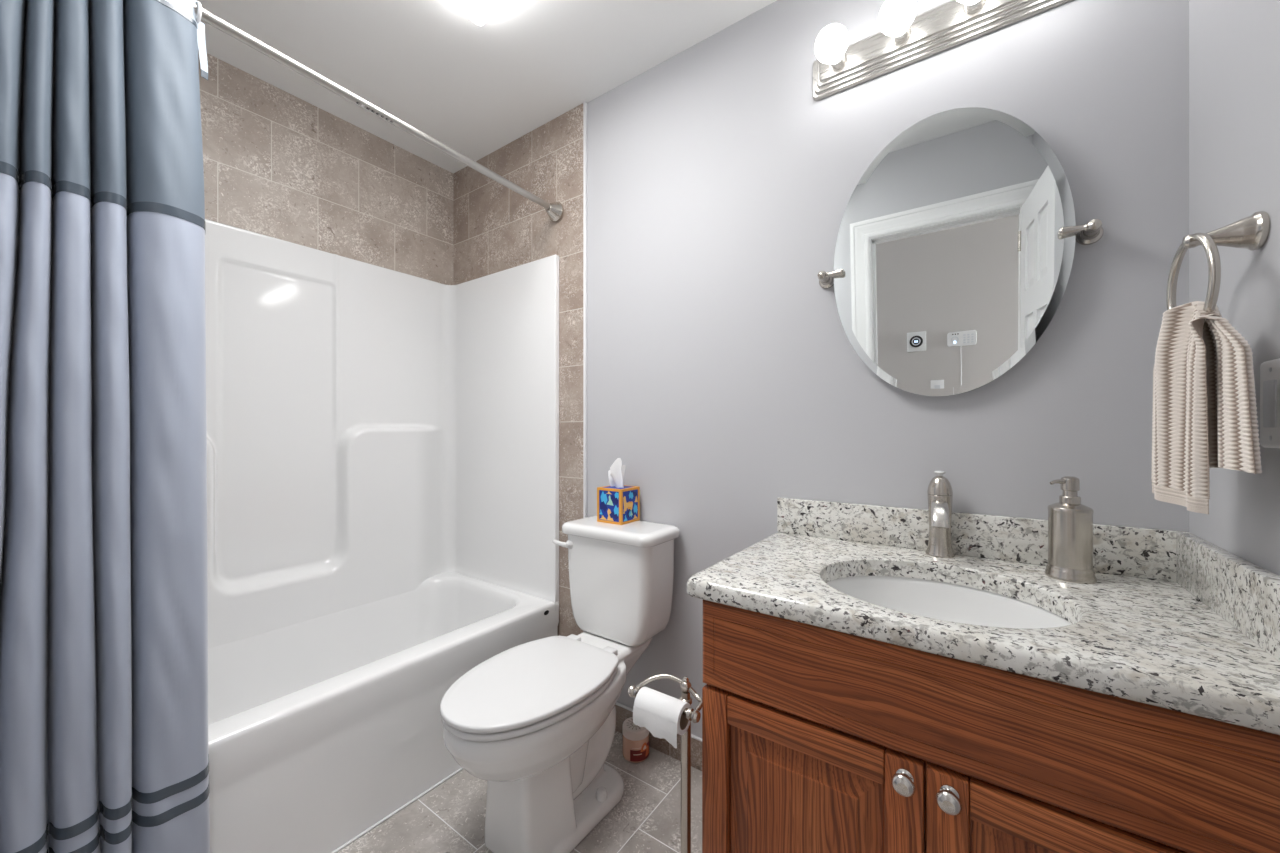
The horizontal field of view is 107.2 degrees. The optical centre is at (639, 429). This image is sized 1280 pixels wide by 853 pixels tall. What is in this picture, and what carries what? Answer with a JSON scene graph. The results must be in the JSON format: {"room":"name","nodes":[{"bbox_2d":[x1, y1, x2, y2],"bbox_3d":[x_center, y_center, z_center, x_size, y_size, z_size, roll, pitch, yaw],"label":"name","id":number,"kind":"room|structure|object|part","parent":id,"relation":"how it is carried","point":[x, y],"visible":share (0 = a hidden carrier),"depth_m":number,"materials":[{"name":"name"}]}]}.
{"room":"bathroom","nodes":[
{"label":"bathroom","id":0,"kind":"room"},
{"bbox_2d":[198,51,452,284],"bbox_3d":[-1.433,-0.084,1.820,0.100,2.448,1.530,0,0,36],"label":"wall","id":1,"kind":"structure","parent":0,"point":[277,164],"depth_m":1.91,"materials":[{"name":"tile"}]},
{"bbox_2d":[197,0,776,173],"bbox_3d":[-0.281,-1.358,0.466,5.400,0.100,2.590,0,0,36],"label":"ceiling","id":2,"kind":"structure","parent":0,"point":[472,88],"depth_m":1.63,"materials":[{"name":"white paint"}]},
{"bbox_2d":[448,0,512,24],"bbox_3d":[-0.438,-1.287,1.084,0.600,0.042,0.600,0,0,36],"label":"ceiling light","id":3,"kind":"object","parent":2,"relation":"attached to","point":[479,12],"visible":1,"depth_m":1.41,"materials":[{"name":"white glass"}]},
{"bbox_2d":[337,730,701,852],"bbox_3d":[-0.354,1.190,1.078,2.719,0.100,1.680,0,0,36],"label":"floor","id":4,"kind":"structure","parent":0,"point":[450,818],"depth_m":1.38,"materials":[{"name":"tile"}]},
{"bbox_2d":[205,219,558,852],"bbox_3d":[-1.082,0.207,1.566,0.763,1.866,1.514,0,0,36],"label":"bathtub","id":5,"kind":"object","parent":4,"relation":"on","point":[383,443],"visible":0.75,"depth_m":1.88,"materials":[{"name":"white plastic"}]},
{"bbox_2d":[208,572,558,852],"bbox_3d":[-1.082,0.923,1.566,0.762,0.433,1.514,0,0,36],"label":"tub","id":6,"kind":"object","parent":5,"relation":"in","point":[325,720],"depth_m":1.45,"materials":[{"name":"white plastic"}]},
{"bbox_2d":[331,767,462,852],"bbox_3d":[-0.772,1.137,1.341,0.008,0.006,1.520,0,0,36],"label":"trim","id":7,"kind":"structure","parent":5,"relation":"attached to","point":[461,768],"depth_m":1.40,"materials":[{"name":"white"}]},
{"bbox_2d":[440,515,679,852],"bbox_3d":[-0.236,0.734,1.430,0.408,0.812,0.758,0,0,36],"label":"toilet","id":8,"kind":"object","parent":4,"relation":"on","point":[535,720],"visible":1,"depth_m":1.32,"materials":[{"name":"white ceramic"}]},
{"bbox_3d":[-0.307,0.695,1.319,0.370,0.019,0.494,0,0,36],"label":"seat lid","id":9,"kind":"part","parent":8,"relation":"part of","materials":[{"name":"white plastic"}]},
{"bbox_3d":[-0.307,0.718,1.319,0.366,0.015,0.485,0,0,36],"label":"seat","id":10,"kind":"part","parent":8,"relation":"part of","materials":[{"name":"white plastic"}]},
{"bbox_3d":[-0.272,0.402,1.662,0.079,0.032,0.031,0,0,36],"label":"flush lever","id":11,"kind":"part","parent":8,"relation":"part of","materials":[{"name":"white plastic"}]},
{"bbox_2d":[597,458,639,524],"bbox_3d":[-0.078,0.214,1.699,0.110,0.226,0.109,0,0,36],"label":"tissue box","id":12,"kind":"object","parent":8,"relation":"on","point":[618,503],"visible":1,"depth_m":1.67,"materials":[{"name":"blue"}]},
{"bbox_2d":[600,491,637,520],"bbox_3d":[-0.071,0.266,1.661,0.140,0.103,0.063,0,0,-9],"label":"print","id":13,"kind":"object","parent":12,"relation":"attached to","point":[614,505],"depth_m":1.65,"materials":[{"name":"blue"}]},
{"bbox_3d":[-0.071,0.533,1.648,0.364,0.340,0.192,0,0,36],"label":"tank","id":14,"kind":"part","parent":8,"relation":"part of","materials":[{"name":"white ceramic"}]},
{"bbox_3d":[-0.072,0.347,1.646,0.393,0.038,0.216,0,0,36],"label":"tank lid","id":15,"kind":"part","parent":8,"relation":"part of","materials":[{"name":"white ceramic"}]},
{"bbox_2d":[622,717,648,762],"bbox_3d":[-0.015,1.086,1.657,0.095,0.108,0.094,0,0,36],"label":"candle jar","id":16,"kind":"object","parent":4,"relation":"on","point":[635,738],"visible":0.76,"depth_m":1.62,"materials":[{"name":"glass"}]},
{"bbox_3d":[-0.015,1.047,1.657,0.094,0.030,0.094,0,0,36],"label":"lid","id":17,"kind":"part","parent":16,"relation":"part of","materials":[{"name":"beige"}]},
{"bbox_2d":[628,674,701,852],"bbox_3d":[0.078,0.842,1.046,0.176,0.597,0.126,0,0,36],"label":"toilet paper stand","id":18,"kind":"object","parent":4,"relation":"on","point":[692,715],"visible":0.94,"depth_m":1.03,"materials":[{"name":"silver metal"}]},
{"bbox_3d":[-0.013,0.582,1.049,0.026,0.025,0.025,0,0,36],"label":"knob","id":19,"kind":"part","parent":18,"relation":"part of","materials":[{"name":"silver metal"}]},
{"bbox_2d":[633,687,690,747],"bbox_3d":[0.047,0.604,1.004,0.109,0.075,0.064,0,0,36],"label":"toilet paper roll","id":20,"kind":"object","parent":18,"relation":"hanging from","point":[660,713],"visible":0.99,"depth_m":0.98,"materials":[{"name":"white paper"}]},
{"bbox_3d":[0.066,0.566,1.028,0.155,0.040,0.066,0,0,36],"label":"arm","id":21,"kind":"part","parent":18,"relation":"part of","materials":[{"name":"silver metal"}]},
{"bbox_3d":[0.109,0.582,0.961,0.026,0.025,0.025,0,0,36],"label":"knob","id":22,"kind":"part","parent":18,"relation":"part of","materials":[{"name":"silver metal"}]},
{"bbox_2d":[702,600,1279,852],"bbox_3d":[0.603,0.743,0.946,0.806,0.794,0.576,0,0,36],"label":"vanity cabinet","id":23,"kind":"object","parent":4,"relation":"on","point":[815,739],"visible":0.98,"depth_m":0.73,"materials":[{"name":"brown wood"}]},
{"bbox_3d":[0.293,0.559,0.866,0.282,0.056,0.018,0,0,36],"label":"rail","id":24,"kind":"part","parent":23,"relation":"part of","materials":[{"name":"brown wood"}]},
{"bbox_3d":[0.293,0.773,0.867,0.282,0.371,0.015,0,0,36],"label":"panel","id":25,"kind":"part","parent":23,"relation":"part of","materials":[{"name":"brown wood"}]},
{"bbox_3d":[0.416,0.557,0.745,0.034,0.034,0.034,0,0,36],"label":"knob","id":26,"kind":"part","parent":23,"relation":"part of","materials":[{"name":"silver metal"}]},
{"bbox_3d":[0.467,0.693,0.755,0.804,0.694,0.002,0,0,36],"label":"frame","id":27,"kind":"part","parent":23,"relation":"part of","materials":[{"name":"brown wood"}]},
{"bbox_3d":[0.465,0.557,0.710,0.034,0.034,0.034,0,0,36],"label":"knob","id":28,"kind":"part","parent":23,"relation":"part of","materials":[{"name":"silver metal"}]},
{"bbox_2d":[687,497,1279,734],"bbox_3d":[0.594,0.274,0.961,0.840,0.142,0.563,0,0,36],"label":"countertop","id":29,"kind":"structure","parent":23,"relation":"on","point":[1180,621],"depth_m":0.83,"materials":[{"name":"stone"}]},
{"bbox_2d":[925,471,954,557],"bbox_3d":[0.708,0.202,1.117,0.061,0.206,0.144,0,0,36],"label":"faucet","id":30,"kind":"object","parent":29,"relation":"on","point":[939,492],"visible":1,"depth_m":1.13,"materials":[{"name":"silver metal"}]},
{"bbox_3d":[0.700,0.195,1.099,0.036,0.057,0.104,0,0,32],"label":"spout","id":31,"kind":"part","parent":30,"relation":"part of","materials":[{"name":"silver metal"}]},
{"bbox_2d":[827,576,1070,628],"bbox_3d":[0.577,0.428,0.923,0.434,0.164,0.379,0,0,36],"label":"sink","id":32,"kind":"object","parent":29,"relation":"in","point":[920,597],"visible":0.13,"depth_m":1.06,"materials":[{"name":"white ceramic"}]},
{"bbox_2d":[1045,476,1096,583],"bbox_3d":[0.886,0.200,0.972,0.080,0.210,0.080,0,0,36],"label":"soap dispenser","id":33,"kind":"object","parent":29,"relation":"on","point":[1070,522],"visible":1,"depth_m":0.95,"materials":[{"name":"silver metal"}]},
{"bbox_3d":[0.622,0.773,0.631,0.296,0.371,0.015,0,0,36],"label":"panel","id":34,"kind":"part","parent":23,"relation":"part of","materials":[{"name":"brown wood"}]},
{"bbox_3d":[0.621,0.559,0.630,0.296,0.056,0.018,0,0,36],"label":"rail","id":35,"kind":"part","parent":23,"relation":"part of","materials":[{"name":"brown wood"}]},
{"bbox_2d":[587,0,1188,737],"bbox_3d":[0.106,-0.084,1.720,2.719,2.448,0.100,0,0,36],"label":"wall","id":36,"kind":"structure","parent":0,"point":[726,382],"depth_m":1.36,"materials":[{"name":"grey paint"}]},
{"bbox_2d":[453,103,582,636],"bbox_3d":[-0.586,-0.084,2.149,0.894,2.448,0.009,0,0,36],"label":"wall tile","id":37,"kind":"structure","parent":36,"relation":"attached to","point":[496,228],"depth_m":1.99,"materials":[{"name":"tile"}]},
{"bbox_2d":[193,3,563,221],"bbox_3d":[-0.789,-0.928,1.354,0.081,0.120,1.520,0,0,36],"label":"shower rod","id":38,"kind":"object","parent":37,"relation":"attached to","point":[554,210],"visible":1,"depth_m":1.34,"materials":[{"name":"silver metal"}]},
{"bbox_2d":[0,0,209,852],"bbox_3d":[-1.095,0.046,0.875,0.141,2.039,0.456,0,0,36],"label":"shower curtain","id":39,"kind":"object","parent":38,"relation":"hanging from","point":[104,590],"visible":1,"depth_m":0.91,"materials":[{"name":"grey fabric"}]},
{"bbox_2d":[583,102,586,631],"bbox_3d":[-0.219,-0.084,1.884,0.012,2.448,0.012,0,0,36],"label":"trim","id":40,"kind":"structure","parent":36,"relation":"attached to","point":[584,103],"depth_m":1.88,"materials":[{"name":"white"}]},
{"bbox_2d":[615,705,701,770],"bbox_3d":[0.124,1.091,1.640,0.829,0.098,0.010,0,0,36],"label":"baseboard","id":41,"kind":"structure","parent":36,"relation":"attached to","point":[662,745],"depth_m":1.65,"materials":[{"name":"stone"}]},
{"bbox_2d":[615,702,701,741],"bbox_3d":[0.124,1.039,1.639,0.829,0.006,0.011,0,0,36],"label":"trim","id":42,"kind":"structure","parent":36,"relation":"attached to","point":[617,703],"depth_m":1.75,"materials":[{"name":"white"}]},
{"bbox_2d":[813,0,1071,100],"bbox_3d":[0.711,-1.010,1.134,0.612,0.114,0.148,0,0,36],"label":"vanity light","id":43,"kind":"object","parent":36,"relation":"attached to","point":[904,38],"visible":1,"depth_m":1.18,"materials":[{"name":"silver metal"}]},
{"bbox_3d":[0.505,-1.010,1.240,0.082,0.082,0.082,0,0,36],"label":"light bulb","id":44,"kind":"part","parent":43,"relation":"part of","materials":[{"name":"white glass"}]},
{"bbox_2d":[829,53,846,70],"bbox_3d":[0.537,-1.010,1.284,0.043,0.043,0.027,0,0,36],"label":"socket","id":45,"kind":"object","parent":43,"relation":"attached to","point":[841,64],"depth_m":1.28,"materials":[{"name":"silver metal"}]},
{"bbox_3d":[0.629,-1.010,1.151,0.082,0.082,0.082,0,0,36],"label":"light bulb","id":46,"kind":"part","parent":43,"relation":"part of","materials":[{"name":"white glass"}]},
{"bbox_2d":[891,26,910,43],"bbox_3d":[0.661,-1.010,1.195,0.043,0.043,0.027,0,0,36],"label":"socket","id":47,"kind":"object","parent":43,"relation":"attached to","point":[905,37],"depth_m":1.19,"materials":[{"name":"silver metal"}]},
{"bbox_3d":[0.753,-1.010,1.062,0.082,0.082,0.082,0,0,36],"label":"light bulb","id":48,"kind":"part","parent":43,"relation":"part of","materials":[{"name":"white glass"}]},
{"bbox_2d":[963,0,985,13],"bbox_3d":[0.785,-1.010,1.106,0.043,0.043,0.027,0,0,36],"label":"socket","id":49,"kind":"object","parent":43,"relation":"attached to","point":[979,6],"depth_m":1.11,"materials":[{"name":"silver metal"}]},
{"bbox_2d":[818,107,1103,395],"bbox_3d":[0.739,-0.426,1.162,0.593,0.685,0.068,0,0,36],"label":"oval mirror","id":50,"kind":"object","parent":36,"relation":"attached to","point":[955,247],"visible":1,"depth_m":1.14,"materials":[{"name":"clear glass"}]},
{"bbox_2d":[777,497,1189,582],"bbox_3d":[0.755,0.254,1.180,0.833,0.102,0.020,0,0,36],"label":"backsplash","id":51,"kind":"structure","parent":36,"relation":"attached to","point":[1139,552],"depth_m":1.12,"materials":[{"name":"stone"}]},
{"bbox_2d":[1189,0,1279,575],"bbox_3d":[0.696,-0.084,0.295,0.100,2.448,1.530,0,0,36],"label":"wall","id":52,"kind":"structure","parent":0,"point":[1234,45],"depth_m":0.76,"materials":[{"name":"grey paint"}]},
{"bbox_2d":[1166,211,1269,328],"bbox_3d":[0.897,-0.236,0.730,0.079,0.178,0.160,0,0,36],"label":"towel ring","id":53,"kind":"object","parent":52,"relation":"attached to","point":[1251,232],"visible":0.88,"depth_m":0.70,"materials":[{"name":"silver metal"}]},
{"bbox_2d":[1151,301,1261,513],"bbox_3d":[0.844,-0.038,0.714,0.079,0.321,0.218,0,0,36],"label":"hand towel","id":54,"kind":"object","parent":53,"relation":"hanging from","point":[1204,416],"visible":0.99,"depth_m":0.70,"materials":[{"name":"beige fabric"}]},
{"bbox_3d":[0.895,-0.298,0.727,0.079,0.055,0.055,0,0,36],"label":"post","id":55,"kind":"part","parent":53,"relation":"part of","materials":[{"name":"silver metal"}]},
{"bbox_2d":[1260,358,1279,447],"bbox_3d":[0.881,-0.037,0.648,0.009,0.125,0.116,0,0,36],"label":"light switch","id":56,"kind":"object","parent":52,"relation":"attached to","point":[1269,370],"visible":1,"depth_m":0.67,"materials":[{"name":"white plastic"}]}
]}

